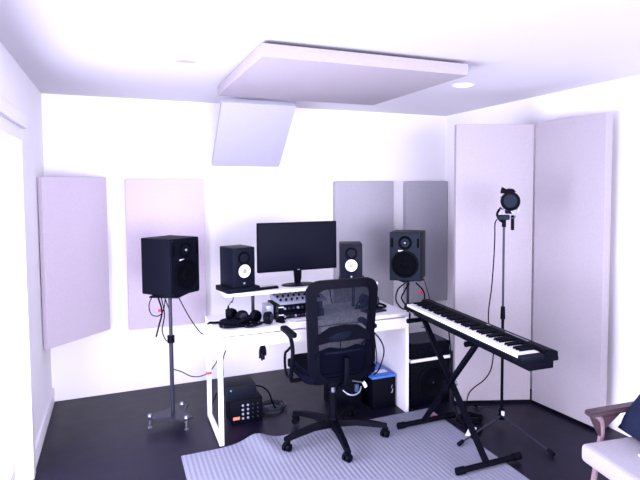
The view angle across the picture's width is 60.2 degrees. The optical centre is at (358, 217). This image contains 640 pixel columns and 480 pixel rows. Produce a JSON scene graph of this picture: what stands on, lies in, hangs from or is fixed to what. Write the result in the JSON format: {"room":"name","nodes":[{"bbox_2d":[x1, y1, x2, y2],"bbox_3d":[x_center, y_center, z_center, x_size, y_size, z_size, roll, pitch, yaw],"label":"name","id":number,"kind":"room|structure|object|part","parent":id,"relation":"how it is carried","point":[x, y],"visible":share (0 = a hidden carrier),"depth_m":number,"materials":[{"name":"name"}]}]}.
{"room":"studio","nodes":[
{"label":"studio","id":0,"kind":"room"},
{"bbox_2d":[0,42,51,479],"bbox_3d":[-1.130,0.410,1.239,0.120,2.344,6.334,-2,4,-24],"label":"wall","id":1,"kind":"structure","parent":0,"point":[16,86],"depth_m":3.08,"materials":[{"name":"paint"}]},
{"bbox_2d":[0,95,35,479],"bbox_3d":[-1.358,0.524,1.837,0.145,2.049,2.800,-2,4,-24],"label":"door","id":2,"kind":"structure","parent":1,"relation":"in","point":[13,121],"depth_m":2.98,"materials":[{"name":"white paint"}]},
{"bbox_2d":[35,388,54,466],"bbox_3d":[-2.113,1.389,3.696,0.016,0.110,1.154,-2,4,-24],"label":"baseboard","id":3,"kind":"structure","parent":1,"relation":"attached to","point":[39,441],"depth_m":3.62,"materials":[{"name":"white paint"}]},
{"bbox_2d":[37,176,109,349],"bbox_3d":[-2.049,0.295,3.988,0.040,1.180,0.569,1,4,19],"label":"acoustic panel","id":4,"kind":"object","parent":1,"relation":"attached to","point":[73,234],"visible":1,"depth_m":3.94,"materials":[{"name":"fabric"}]},
{"bbox_2d":[41,93,444,401],"bbox_3d":[-0.767,0.193,4.923,3.773,2.344,0.120,-2,4,-24],"label":"wall","id":5,"kind":"structure","parent":0,"point":[117,140],"depth_m":4.61,"materials":[{"name":"paint"}]},
{"bbox_2d":[125,179,205,329],"bbox_3d":[-1.563,0.284,4.474,0.600,1.200,0.060,-2,4,-24],"label":"acoustic panel","id":6,"kind":"object","parent":5,"relation":"attached to","point":[154,207],"visible":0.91,"depth_m":4.42,"materials":[{"name":"fabric"}]},
{"bbox_2d":[333,181,393,305],"bbox_3d":[0.049,0.257,5.188,0.600,1.200,0.060,-2,4,-24],"label":"acoustic panel","id":7,"kind":"object","parent":5,"relation":"attached to","point":[363,211],"visible":0.66,"depth_m":5.17,"materials":[{"name":"grey fabric"}]},
{"bbox_2d":[403,181,447,302],"bbox_3d":[0.661,0.239,5.459,0.475,1.200,0.060,-2,4,-24],"label":"acoustic panel","id":8,"kind":"object","parent":5,"relation":"attached to","point":[424,202],"visible":0.74,"depth_m":5.44,"materials":[{"name":"grey fabric"}]},
{"bbox_2d":[0,0,639,115],"bbox_3d":[0.536,-0.859,1.906,3.773,0.100,6.574,-2,4,-24],"label":"ceiling","id":9,"kind":"structure","parent":0,"point":[512,50],"depth_m":2.63,"materials":[{"name":"paint"}]},
{"bbox_2d":[171,58,200,64],"bbox_3d":[-0.959,-0.867,3.048,0.156,0.007,0.156,-2,4,-24],"label":"recessed light","id":10,"kind":"object","parent":9,"relation":"in","point":[186,61],"visible":1,"depth_m":3.05,"materials":[{"name":"white paint"}]},
{"bbox_2d":[212,98,295,166],"bbox_3d":[-0.861,-0.668,4.437,0.570,0.488,0.540,-2,4,-24],"label":"acoustic panel","id":11,"kind":"object","parent":9,"relation":"attached to","point":[249,133],"visible":1,"depth_m":4.38,"materials":[{"name":"fabric"}]},
{"bbox_2d":[217,43,467,104],"bbox_3d":[-0.174,-0.852,3.396,1.170,0.082,1.240,-2,4,-24],"label":"cloud","id":12,"kind":"object","parent":9,"relation":"hanging from","point":[272,70],"visible":1,"depth_m":3.06,"materials":[{"name":"fabric"}]},
{"bbox_2d":[451,83,473,87],"bbox_3d":[0.721,-0.917,3.808,0.156,0.007,0.156,-2,4,-24],"label":"recessed light","id":13,"kind":"object","parent":9,"relation":"in","point":[458,85],"visible":1,"depth_m":3.81,"materials":[{"name":"white paint"}]},
{"bbox_2d":[33,350,627,479],"bbox_3d":[0.545,1.581,2.049,3.773,0.100,6.574,-2,4,-24],"label":"floor","id":14,"kind":"structure","parent":0,"point":[107,436],"depth_m":3.70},
{"bbox_2d":[147,294,192,429],"bbox_3d":[-1.292,0.975,3.822,0.329,0.915,0.285,0,3,6],"label":"speaker stand","id":15,"kind":"object","parent":14,"relation":"on","point":[176,412],"visible":0.94,"depth_m":3.78,"materials":[{"name":"grey metal"}]},
{"bbox_2d":[155,298,162,336],"bbox_3d":[-1.370,0.681,3.758,0.064,0.273,0.036,3,5,43],"label":"cable","id":16,"kind":"object","parent":15,"relation":"hanging from","point":[157,298],"visible":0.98,"depth_m":3.76,"materials":[{"name":"black plastic"}]},
{"bbox_2d":[161,298,172,340],"bbox_3d":[-1.327,0.702,3.787,0.058,0.315,0.074,2,4,35],"label":"cable","id":17,"kind":"object","parent":15,"relation":"hanging from","point":[161,298],"visible":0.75,"depth_m":3.76,"materials":[{"name":"black plastic"}]},
{"bbox_3d":[-1.297,0.526,3.771,0.200,0.012,0.200,0,3,6],"label":"plate","id":18,"kind":"part","parent":15,"relation":"part of","materials":[{"name":"black plastic"}]},
{"bbox_2d":[141,235,198,296],"bbox_3d":[-1.296,0.326,3.801,0.294,0.385,0.260,2,4,28],"label":"speaker","id":19,"kind":"object","parent":15,"relation":"on","point":[170,263],"visible":1,"depth_m":3.70},
{"bbox_2d":[148,298,164,316],"bbox_3d":[-1.380,0.599,3.759,0.113,0.141,0.087,-2,4,-24],"label":"cable","id":20,"kind":"object","parent":19,"relation":"hanging from","point":[151,298],"visible":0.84,"depth_m":3.73,"materials":[{"name":"black plastic"}]},
{"bbox_3d":[-1.291,1.358,3.845,0.329,0.012,0.285,0,3,6],"label":"plate","id":21,"kind":"part","parent":15,"relation":"part of","materials":[{"name":"grey metal"}]},
{"bbox_2d":[179,298,202,333],"bbox_3d":[-1.194,0.684,3.900,0.174,0.294,0.053,-1,3,-14],"label":"cable","id":22,"kind":"object","parent":15,"relation":"hanging from","point":[179,298],"visible":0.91,"depth_m":3.91,"materials":[{"name":"black plastic"}]},
{"bbox_2d":[174,361,216,376],"bbox_3d":[-1.175,1.100,3.972,0.321,0.117,0.030,-2,4,-30],"label":"cable","id":23,"kind":"object","parent":15,"relation":"hanging from","point":[216,361],"visible":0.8,"depth_m":3.98,"materials":[{"name":"black plastic"}]},
{"bbox_2d":[225,388,262,424],"bbox_3d":[-0.822,1.341,3.926,0.220,0.170,0.226,-2,4,-24],"label":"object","id":24,"kind":"object","parent":14,"relation":"on","point":[245,410],"visible":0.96,"depth_m":3.83,"materials":[{"name":"black plastic"}]},
{"bbox_2d":[223,374,255,401],"bbox_3d":[-0.855,1.207,3.905,0.200,0.100,0.224,-2,4,-24],"label":"power conditioner","id":25,"kind":"object","parent":24,"relation":"on","point":[241,387],"visible":0.84,"depth_m":3.83,"materials":[{"name":"black metal"}]},
{"bbox_2d":[262,400,286,412],"bbox_3d":[-0.648,1.392,4.068,0.226,0.044,0.165,-2,4,-24],"label":"cable coil","id":26,"kind":"object","parent":14,"relation":"on","point":[282,406],"visible":0.75,"depth_m":4.04,"materials":[{"name":"black plastic"}]},
{"bbox_2d":[256,385,275,408],"bbox_3d":[-0.673,1.294,3.953,0.179,0.214,0.044,-2,4,-31],"label":"cable","id":27,"kind":"object","parent":26,"relation":"on","point":[256,385],"visible":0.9,"depth_m":3.95,"materials":[{"name":"black plastic"}]},
{"bbox_2d":[205,300,408,447],"bbox_3d":[-0.361,1.039,3.945,1.357,0.767,0.513,-2,4,-24],"label":"desk","id":28,"kind":"object","parent":14,"relation":"on","point":[392,328],"depth_m":3.87,"materials":[{"name":"white laminate"}]},
{"bbox_2d":[212,350,225,404],"bbox_3d":[-0.994,1.113,3.924,0.038,0.618,0.360,-2,4,-31],"label":"cable","id":29,"kind":"object","parent":28,"relation":"hanging from","point":[225,350],"visible":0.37,"depth_m":3.83,"materials":[{"name":"black plastic"}]},
{"bbox_3d":[-0.820,0.694,3.555,0.168,0.029,0.115,-2,4,-24],"label":"cable coil","id":30,"kind":"part","parent":28,"relation":"part of","materials":[{"name":"black rubber"}]},
{"bbox_2d":[218,317,250,325],"bbox_3d":[-0.816,0.678,3.619,0.213,0.057,0.146,-2,4,-24],"label":"pile","id":31,"kind":"object","parent":28,"relation":"on","point":[231,321],"visible":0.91,"depth_m":3.56,"materials":[{"name":"black plastic"}]},
{"bbox_2d":[225,306,230,317],"bbox_3d":[-0.869,0.624,3.659,0.036,0.078,0.030,-2,4,-24],"label":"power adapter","id":32,"kind":"object","parent":31,"relation":"on","point":[228,310],"visible":1,"depth_m":3.65,"materials":[{"name":"black plastic"}]},
{"bbox_2d":[230,308,248,319],"bbox_3d":[-0.795,0.654,3.741,0.163,0.085,0.183,2,4,36],"label":"headphones","id":33,"kind":"object","parent":28,"relation":"on","point":[241,314],"visible":0.64,"depth_m":3.66,"materials":[{"name":"black plastic"}]},
{"bbox_2d":[236,310,247,319],"bbox_3d":[-0.777,0.658,3.667,0.084,0.085,0.035,-3,4,-40],"label":"ear cup","id":34,"kind":"object","parent":33,"relation":"on","point":[240,314],"depth_m":3.65,"materials":[{"name":"black plastic"}]},
{"bbox_3d":[-0.695,0.694,3.591,0.131,0.027,0.091,-2,4,-24],"label":"cable coil","id":35,"kind":"part","parent":28,"relation":"part of","materials":[{"name":"black rubber"}]},
{"bbox_2d":[246,310,272,327],"bbox_3d":[-0.666,0.661,3.610,0.163,0.085,0.183,1,4,26],"label":"headphones","id":36,"kind":"object","parent":28,"relation":"on","point":[255,315],"visible":0.95,"depth_m":3.62,"materials":[{"name":"black plastic"}]},
{"bbox_2d":[249,310,259,321],"bbox_3d":[-0.697,0.657,3.680,0.035,0.085,0.084,3,4,40],"label":"ear cup","id":37,"kind":"object","parent":36,"relation":"on","point":[254,315],"depth_m":3.66,"materials":[{"name":"black plastic"}]},
{"bbox_2d":[265,311,272,323],"bbox_3d":[-0.592,0.660,3.628,0.035,0.085,0.084,1,3,12],"label":"ear cup","id":38,"kind":"object","parent":36,"relation":"on","point":[268,315],"depth_m":3.60,"materials":[{"name":"black plastic"}]},
{"bbox_2d":[259,345,265,360],"bbox_3d":[-0.622,0.868,3.552,0.050,0.107,0.014,-2,4,-24],"label":"cable bundle","id":39,"kind":"object","parent":28,"relation":"hanging from","point":[262,350],"visible":1,"depth_m":3.55,"materials":[{"name":"black plastic"}]},
{"bbox_3d":[-0.563,0.782,3.570,0.654,0.076,0.018,-2,4,-24],"label":"drawer","id":40,"kind":"part","parent":28,"relation":"part of","materials":[{"name":"white laminate"}]},
{"bbox_2d":[262,302,272,316],"bbox_3d":[-0.632,0.646,3.810,0.050,0.100,0.120,-2,4,-24],"label":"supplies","id":41,"kind":"object","parent":28,"relation":"on","point":[266,306],"visible":0.7,"depth_m":3.77,"materials":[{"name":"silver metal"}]},
{"bbox_2d":[275,318,284,322],"bbox_3d":[-0.530,0.690,3.704,0.054,0.024,0.096,-3,4,-41],"label":"computer mouse","id":42,"kind":"object","parent":28,"relation":"on","point":[279,320],"visible":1,"depth_m":3.68,"materials":[{"name":"black plastic"}]},
{"bbox_2d":[273,310,305,319],"bbox_3d":[-0.442,0.664,3.888,0.350,0.051,0.213,-2,4,-25],"label":"audio interface","id":43,"kind":"object","parent":28,"relation":"on","point":[301,313],"visible":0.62,"depth_m":3.77,"materials":[{"name":"black plastic"}]},
{"bbox_2d":[268,300,305,312],"bbox_3d":[-0.449,0.612,3.888,0.340,0.051,0.222,-2,4,-26],"label":"audio interface","id":44,"kind":"object","parent":43,"relation":"on","point":[277,308],"visible":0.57,"depth_m":3.78,"materials":[{"name":"black plastic"}]},
{"bbox_2d":[270,291,304,304],"bbox_3d":[-0.433,0.555,3.916,0.345,0.058,0.240,-2,4,-26],"label":"mixing console","id":45,"kind":"object","parent":44,"relation":"on","point":[286,298],"visible":0.53,"depth_m":3.84,"materials":[{"name":"silver metal"}]},
{"bbox_2d":[286,317,305,323],"bbox_3d":[-0.380,0.694,3.749,0.210,0.009,0.140,-1,4,-21],"label":"notebook","id":46,"kind":"object","parent":28,"relation":"on","point":[299,319],"visible":0.55,"depth_m":3.71,"materials":[{"name":"paper"}]},
{"bbox_2d":[219,281,377,311],"bbox_3d":[-0.425,0.587,4.030,1.140,0.190,0.240,-2,4,-24],"label":"shelf","id":47,"kind":"object","parent":28,"relation":"on","point":[281,289],"visible":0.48,"depth_m":3.85,"materials":[{"name":"white laminate"}]},
{"bbox_2d":[216,284,259,293],"bbox_3d":[-0.846,0.487,3.837,0.235,0.035,0.225,-3,4,-36],"label":"pad","id":48,"kind":"object","parent":47,"relation":"on","point":[225,289],"visible":0.72,"depth_m":3.75,"materials":[{"name":"black plastic"}]},
{"bbox_2d":[220,244,254,287],"bbox_3d":[-0.845,0.334,3.828,0.168,0.272,0.212,-3,4,-40],"label":"speaker","id":49,"kind":"object","parent":48,"relation":"on","point":[237,262],"visible":1,"depth_m":3.76},
{"bbox_3d":[-0.746,0.608,3.867,0.024,0.170,0.024,-2,4,-24],"label":"leg","id":50,"kind":"part","parent":47,"relation":"part of","materials":[{"name":"grey metal"}]},
{"bbox_2d":[260,285,278,289],"bbox_3d":[-0.643,0.493,3.873,0.150,0.018,0.040,-2,4,-32],"label":"remote control","id":51,"kind":"object","parent":47,"relation":"on","point":[276,286],"visible":0.94,"depth_m":3.86,"materials":[{"name":"black plastic"}]},
{"bbox_2d":[256,221,336,286],"bbox_3d":[-0.448,0.261,4.023,0.605,0.462,0.155,-2,4,-25],"label":"monitor","id":52,"kind":"object","parent":47,"relation":"on","point":[296,247],"visible":0.9,"depth_m":4.00,"materials":[{"name":"black plastic"}]},
{"bbox_3d":[-0.055,0.470,4.199,0.200,0.022,0.215,0,3,-2],"label":"pad","id":53,"kind":"object","parent":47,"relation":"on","visible":0},
{"bbox_2d":[339,241,362,278],"bbox_3d":[-0.063,0.323,4.186,0.168,0.272,0.212,0,3,-4],"label":"speaker","id":54,"kind":"object","parent":53,"relation":"on","point":[350,252],"visible":0.99,"depth_m":4.09},
{"bbox_2d":[376,307,386,312],"bbox_3d":[0.107,0.675,4.008,0.160,0.012,0.110,-3,4,-35],"label":"tablet","id":55,"kind":"object","parent":28,"relation":"on","point":[378,310],"visible":0.49,"depth_m":4.00,"materials":[{"name":"black"}]},
{"bbox_2d":[376,303,386,307],"bbox_3d":[0.088,0.655,4.130,0.245,0.038,0.142,0,3,-3],"label":"cable","id":56,"kind":"object","parent":28,"relation":"on","point":[382,304],"visible":0.32,"depth_m":4.11,"materials":[{"name":"black plastic"}]},
{"bbox_3d":[0.039,0.764,3.836,0.654,0.076,0.018,-2,4,-24],"label":"drawer","id":57,"kind":"part","parent":28,"relation":"part of","materials":[{"name":"white laminate"}]},
{"bbox_3d":[0.247,1.050,4.216,0.025,0.708,0.511,-2,4,-24],"label":"panel","id":58,"kind":"part","parent":28,"relation":"part of","materials":[{"name":"white laminate"}]},
{"bbox_2d":[324,379,360,410],"bbox_3d":[-0.128,1.260,4.157,0.190,0.300,0.300,-2,4,-24],"label":"computer tower","id":59,"kind":"object","parent":14,"relation":"on","point":[343,399],"visible":0.36,"depth_m":4.03,"materials":[{"name":"black plastic"}]},
{"bbox_2d":[181,408,528,479],"bbox_3d":[0.043,1.459,2.962,1.745,0.039,1.720,-2,4,-24],"label":"rug","id":60,"kind":"object","parent":14,"relation":"on","point":[426,451],"visible":0.89,"depth_m":3.33,"materials":[{"name":"fabric"}]},
{"bbox_2d":[280,277,389,462],"bbox_3d":[-0.173,0.896,3.541,0.705,1.078,0.696,-2,4,-24],"label":"office chair","id":61,"kind":"object","parent":60,"relation":"on","point":[341,325],"visible":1,"depth_m":3.36,"materials":[{"name":"black plastic"}]},
{"bbox_3d":[-0.392,0.875,3.451,0.119,0.314,0.145,-2,4,-24],"label":"armrest frame","id":62,"kind":"part","parent":61,"relation":"part of","materials":[{"name":"black plastic"}]},
{"bbox_3d":[-0.320,1.346,3.484,0.332,0.057,0.060,-3,4,-35],"label":"arm","id":63,"kind":"part","parent":61,"relation":"part of","materials":[{"name":"black plastic"}]},
{"bbox_3d":[-0.316,1.333,3.702,0.332,0.057,0.060,2,4,37],"label":"arm","id":64,"kind":"part","parent":61,"relation":"part of","materials":[{"name":"black plastic"}]},
{"bbox_3d":[-0.185,0.964,3.604,0.500,0.089,0.460,-2,4,-24],"label":"seat","id":65,"kind":"part","parent":61,"relation":"part of","materials":[{"name":"black fabric"}]},
{"bbox_3d":[-0.114,1.349,3.412,0.060,0.057,0.332,-1,4,-17],"label":"arm","id":66,"kind":"part","parent":61,"relation":"part of","materials":[{"name":"black plastic"}]},
{"bbox_3d":[-0.101,0.690,3.365,0.466,0.648,0.110,-2,4,-24],"label":"backrest frame","id":67,"kind":"part","parent":61,"relation":"part of","materials":[{"name":"black plastic"}]},
{"bbox_3d":[-0.094,0.611,3.344,0.392,0.428,0.057,-2,4,-24],"label":"panel","id":68,"kind":"part","parent":61,"relation":"part of","materials":[{"name":"black fabric"}]},
{"bbox_3d":[-0.107,1.329,3.765,0.060,0.057,0.332,1,4,19],"label":"arm","id":69,"kind":"part","parent":61,"relation":"part of","materials":[{"name":"black plastic"}]},
{"bbox_3d":[0.018,1.339,3.586,0.332,0.057,0.060,0,3,1],"label":"arm","id":70,"kind":"part","parent":61,"relation":"part of","materials":[{"name":"black plastic"}]},
{"bbox_3d":[0.046,0.862,3.645,0.084,0.314,0.145,-2,4,-24],"label":"armrest frame","id":71,"kind":"part","parent":61,"relation":"part of","materials":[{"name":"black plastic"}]},
{"bbox_2d":[396,318,521,475],"bbox_3d":[0.596,1.073,3.516,0.475,0.721,0.788,-2,4,-24],"label":"keyboard stand","id":72,"kind":"object","parent":60,"relation":"on","point":[450,382],"visible":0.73,"depth_m":3.45,"materials":[{"name":"black metal"}]},
{"bbox_3d":[0.577,1.068,3.527,0.034,0.683,0.559,-2,4,-28],"label":"cross arm","id":73,"kind":"part","parent":72,"relation":"part of","materials":[{"name":"black plastic"}]},
{"bbox_3d":[0.599,1.069,3.521,0.059,0.686,0.766,-2,4,-24],"label":"cross arm","id":74,"kind":"part","parent":72,"relation":"part of","materials":[{"name":"black plastic"}]},
{"bbox_2d":[404,299,557,370],"bbox_3d":[0.658,0.670,3.318,0.225,0.107,1.320,-1,4,-21],"label":"digital piano","id":75,"kind":"object","parent":72,"relation":"on","point":[529,355],"visible":1,"depth_m":3.04,"materials":[{"name":"black plastic"}]},
{"bbox_2d":[448,332,479,427],"bbox_3d":[0.724,1.051,3.764,0.148,0.766,0.251,-3,4,-39],"label":"cable","id":76,"kind":"object","parent":75,"relation":"hanging from","point":[465,425],"visible":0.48,"depth_m":3.83,"materials":[{"name":"black plastic"}]},
{"bbox_2d":[361,362,395,409],"bbox_3d":[0.121,1.280,4.213,0.197,0.250,0.328,-2,4,-24],"label":"storage box","id":77,"kind":"object","parent":14,"relation":"on","point":[379,393],"visible":0.75,"depth_m":4.08,"materials":[{"name":"black plastic"}]},
{"bbox_2d":[374,334,376,366],"bbox_3d":[0.103,0.985,3.951,0.029,0.371,0.266,-1,3,-6],"label":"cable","id":78,"kind":"object","parent":77,"relation":"on","point":[374,334],"visible":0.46,"depth_m":3.82,"materials":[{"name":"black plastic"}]},
{"bbox_2d":[373,332,384,375],"bbox_3d":[0.140,0.969,3.932,0.093,0.403,0.232,0,3,5],"label":"cable","id":79,"kind":"object","parent":77,"relation":"on","point":[374,332],"visible":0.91,"depth_m":3.87,"materials":[{"name":"black plastic"}]},
{"bbox_3d":[0.121,1.167,4.207,0.197,0.018,0.328,-2,4,-24],"label":"lid","id":80,"kind":"part","parent":77,"relation":"part of","materials":[{"name":"blue plastic"}]},
{"bbox_2d":[401,279,423,318],"bbox_3d":[0.396,0.939,4.596,0.329,0.885,0.285,-2,4,-24],"label":"speaker stand","id":81,"kind":"object","parent":14,"relation":"on","point":[407,282],"visible":0.09,"depth_m":4.54,"materials":[{"name":"grey metal"}]},
{"bbox_2d":[395,282,405,309],"bbox_3d":[0.344,0.630,4.369,0.048,0.219,0.142,3,5,43],"label":"cable","id":82,"kind":"object","parent":81,"relation":"hanging from","point":[405,282],"visible":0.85,"depth_m":4.34,"materials":[{"name":"black plastic"}]},
{"bbox_2d":[390,230,424,280],"bbox_3d":[0.402,0.304,4.526,0.255,0.390,0.299,1,3,14],"label":"speaker","id":83,"kind":"object","parent":81,"relation":"on","point":[407,247],"visible":1,"depth_m":4.39},
{"bbox_2d":[401,283,409,302],"bbox_3d":[0.380,0.615,4.375,0.038,0.189,0.108,3,5,42],"label":"cable","id":84,"kind":"object","parent":83,"relation":"hanging from","point":[408,283],"visible":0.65,"depth_m":4.35,"materials":[{"name":"black plastic"}]},
{"bbox_2d":[409,358,449,407],"bbox_3d":[0.480,1.231,4.266,0.340,0.340,0.310,-2,4,-24],"label":"subwoofer","id":85,"kind":"object","parent":14,"relation":"on","point":[426,378],"visible":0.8,"depth_m":4.11,"materials":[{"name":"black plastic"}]},
{"bbox_2d":[409,354,449,362],"bbox_3d":[0.477,1.050,4.260,0.345,0.022,0.310,-2,4,-24],"label":"board","id":86,"kind":"object","parent":85,"relation":"on","point":[444,356],"visible":0.24,"depth_m":4.10,"materials":[{"name":"white laminate"}]},
{"bbox_2d":[409,331,448,359],"bbox_3d":[0.478,0.980,4.252,0.335,0.118,0.308,-2,4,-24],"label":"amplifier","id":87,"kind":"object","parent":86,"relation":"on","point":[420,346],"visible":0.71,"depth_m":4.13,"materials":[{"name":"black plastic"}]},
{"bbox_2d":[409,331,445,344],"bbox_3d":[0.477,0.925,4.252,0.300,0.008,0.260,-2,4,-24],"label":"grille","id":88,"kind":"object","parent":87,"relation":"attached to","point":[417,338],"depth_m":4.18,"materials":[{"name":"metal"}]},
{"bbox_2d":[455,412,483,424],"bbox_3d":[0.772,1.401,3.843,0.219,0.040,0.152,-2,4,-24],"label":"cable coil","id":89,"kind":"object","parent":14,"relation":"on","point":[480,417],"visible":0.77,"depth_m":3.82,"materials":[{"name":"black plastic"}]},
{"bbox_2d":[465,424,482,435],"bbox_3d":[0.756,1.414,3.652,0.090,0.044,0.195,1,4,26],"label":"sustain pedal","id":90,"kind":"object","parent":14,"relation":"on","point":[477,427],"visible":0.45,"depth_m":3.65,"materials":[{"name":"black plastic"}]},
{"bbox_2d":[452,124,533,403],"bbox_3d":[1.008,0.355,4.143,0.581,2.100,0.078,0,3,-2],"label":"acoustic panel","id":91,"kind":"object","parent":14,"relation":"on","point":[488,158],"visible":0.87,"depth_m":4.10,"materials":[{"name":"fabric"}]},
{"bbox_3d":[1.011,1.392,4.204,0.581,0.022,0.078,0,3,-2],"label":"rail","id":92,"kind":"part","parent":91,"relation":"part of","materials":[{"name":"black plastic"}]},
{"bbox_2d":[457,227,554,455],"bbox_3d":[0.814,0.753,3.585,0.499,1.369,0.821,-2,4,-24],"label":"microphone stand","id":93,"kind":"object","parent":14,"relation":"on","point":[501,413],"visible":1,"depth_m":3.71,"materials":[{"name":"black metal"}]},
{"bbox_2d":[465,219,497,423],"bbox_3d":[0.817,0.719,3.756,0.238,1.426,0.089,-2,4,-24],"label":"cable","id":94,"kind":"object","parent":93,"relation":"hanging from","point":[496,219],"visible":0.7,"depth_m":3.73,"materials":[{"name":"black plastic"}]},
{"bbox_3d":[0.801,1.388,3.608,0.446,0.060,0.012,-3,4,-42],"label":"leg","id":95,"kind":"part","parent":93,"relation":"part of","materials":[{"name":"grey metal"}]},
{"bbox_3d":[0.923,1.374,3.928,0.012,0.071,0.323,-1,4,-19],"label":"leg","id":96,"kind":"part","parent":93,"relation":"part of","materials":[{"name":"grey metal"}]},
{"bbox_2d":[496,187,520,229],"bbox_3d":[0.993,-0.062,3.664,0.152,0.288,0.145,0,3,11],"label":"microphone","id":97,"kind":"object","parent":93,"relation":"attached to","point":[510,201],"visible":1,"depth_m":3.61,"materials":[{"name":"black plastic"}]},
{"bbox_2d":[500,187,515,193],"bbox_3d":[0.986,-0.183,3.629,0.101,0.043,0.015,0,3,11],"label":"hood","id":98,"kind":"object","parent":97,"relation":"attached to","point":[503,191],"depth_m":3.62,"materials":[{"name":"black plastic"}]},
{"bbox_3d":[1.025,0.032,3.667,0.022,0.100,0.022,0,3,11],"label":"clamp handle","id":99,"kind":"part","parent":97,"relation":"part of","materials":[{"name":"black plastic"}]},
{"bbox_3d":[1.082,1.395,3.554,0.012,0.071,0.447,-2,4,-26],"label":"leg","id":100,"kind":"part","parent":93,"relation":"part of","materials":[{"name":"grey metal"}]},
{"bbox_2d":[531,113,612,431],"bbox_3d":[1.483,0.361,3.873,0.078,2.115,0.594,-2,4,-29],"label":"acoustic panel","id":101,"kind":"object","parent":14,"relation":"on","point":[573,156],"visible":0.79,"depth_m":3.80,"materials":[{"name":"fabric"}]},
{"bbox_3d":[1.486,1.406,3.934,0.078,0.022,0.594,-2,4,-29],"label":"rail","id":102,"kind":"part","parent":101,"relation":"part of","materials":[{"name":"black plastic"}]},
{"bbox_2d":[582,401,639,479],"bbox_3d":[1.488,1.052,2.373,0.786,0.908,0.745,-1,3,-16],"label":"armchair","id":103,"kind":"object","parent":14,"relation":"on","point":[616,459],"visible":1,"depth_m":2.50,"materials":[{"name":"fabric"}]},
{"bbox_3d":[1.132,1.200,2.639,0.098,0.564,0.032,-1,3,-16],"label":"leg","id":104,"kind":"part","parent":103,"relation":"part of","materials":[{"name":"wood"}]},
{"bbox_3d":[1.387,0.916,2.696,0.625,0.044,0.055,-1,3,-16],"label":"armrest","id":105,"kind":"part","parent":103,"relation":"part of","materials":[{"name":"brown wood"}]},
{"bbox_2d":[582,437,639,479],"bbox_3d":[1.398,1.097,2.350,0.600,0.085,0.600,-1,3,-16],"label":"seat cushion","id":106,"kind":"object","parent":103,"relation":"on","point":[616,459],"depth_m":2.44,"materials":[{"name":"fabric"}]},
{"bbox_2d":[618,394,639,440],"bbox_3d":[1.436,0.885,2.501,0.306,0.312,0.400,-1,3,-12],"label":"throw pillow","id":107,"kind":"object","parent":103,"relation":"on","point":[630,423],"visible":1,"depth_m":2.58,"materials":[{"name":"blue fabric"}]},
{"bbox_2d":[444,75,639,415],"bbox_3d":[2.210,0.312,2.716,0.120,2.344,6.334,-2,4,-24],"label":"wall","id":108,"kind":"structure","parent":0,"point":[619,97],"depth_m":3.67,"materials":[{"name":"paint"}]},
{"bbox_2d":[444,336,631,436],"bbox_3d":[2.152,1.429,2.753,0.016,0.110,6.294,-2,4,-24],"label":"baseboard","id":109,"kind":"structure","parent":108,"relation":"attached to","point":[616,422],"depth_m":3.70,"materials":[{"name":"white paint"}]}
]}

